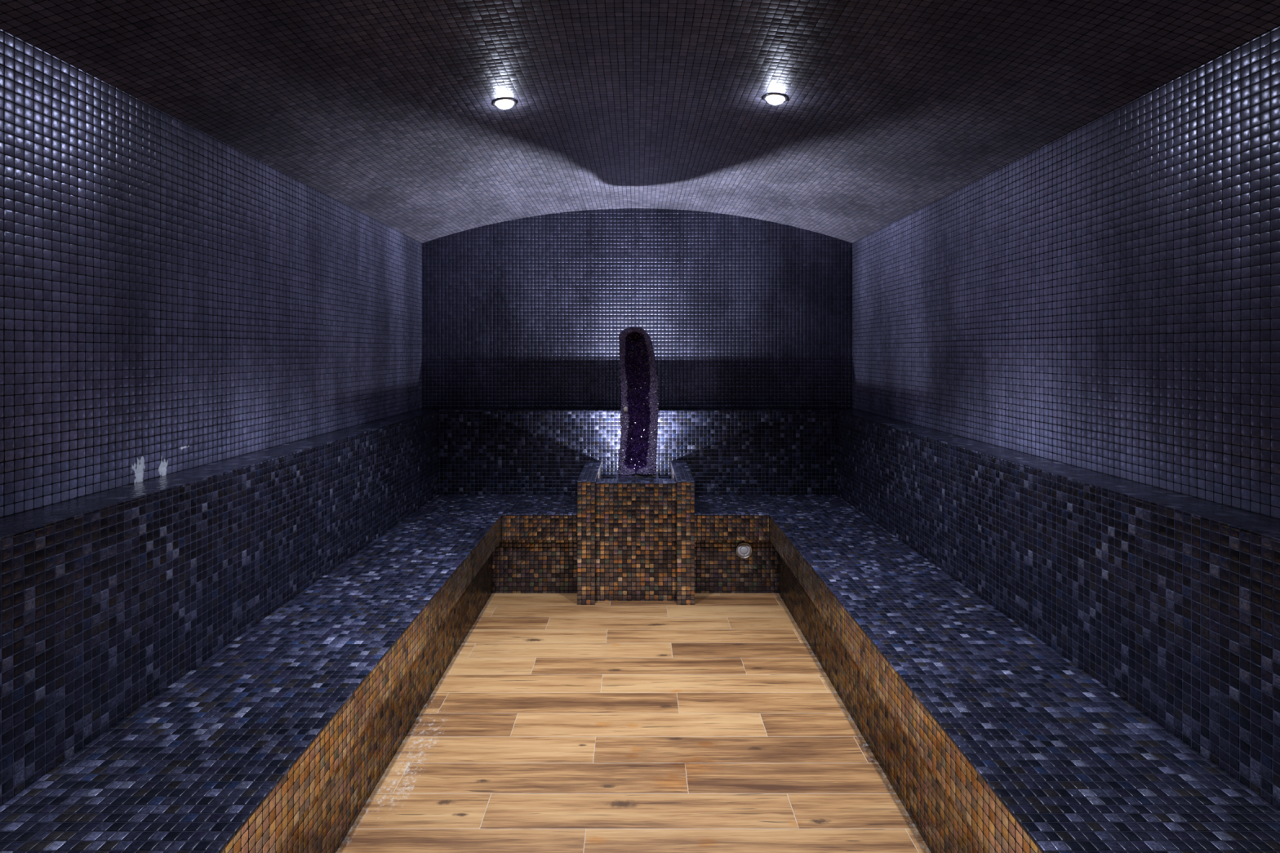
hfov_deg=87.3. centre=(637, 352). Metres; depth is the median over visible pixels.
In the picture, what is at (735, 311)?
wall
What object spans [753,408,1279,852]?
tiled bench
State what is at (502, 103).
recessed light
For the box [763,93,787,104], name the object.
recessed light
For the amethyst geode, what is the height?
0.909 m
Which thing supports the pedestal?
on the floor
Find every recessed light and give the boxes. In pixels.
[493,97,516,109]
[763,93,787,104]
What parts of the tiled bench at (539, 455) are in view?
kick panel, seat, seat, backrest, seat, seat, kick panel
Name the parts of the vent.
dish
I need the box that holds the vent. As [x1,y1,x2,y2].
[735,542,751,558]
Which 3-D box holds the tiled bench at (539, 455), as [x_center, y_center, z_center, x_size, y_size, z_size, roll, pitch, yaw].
[0.000,0.914,4.320,2.681,1.050,0.710,0,0,0]
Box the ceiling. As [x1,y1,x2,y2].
[0,0,1279,243]
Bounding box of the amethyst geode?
[617,326,658,477]
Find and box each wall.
[0,29,422,518]
[422,208,852,408]
[852,26,1279,519]
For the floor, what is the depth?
2.44 m
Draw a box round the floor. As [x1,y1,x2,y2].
[336,593,930,852]
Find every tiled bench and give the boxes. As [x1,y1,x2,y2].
[0,408,518,852]
[438,408,836,593]
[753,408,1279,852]
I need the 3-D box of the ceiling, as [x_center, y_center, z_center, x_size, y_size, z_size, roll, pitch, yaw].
[0.000,-0.923,1.713,3.000,0.323,6.126,0,0,0]
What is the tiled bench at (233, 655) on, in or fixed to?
on the floor
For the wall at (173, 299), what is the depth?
2.10 m
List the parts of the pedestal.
panel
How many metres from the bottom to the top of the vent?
0.097 m
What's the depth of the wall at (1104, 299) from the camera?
2.11 m
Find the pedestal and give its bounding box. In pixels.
[577,461,694,604]

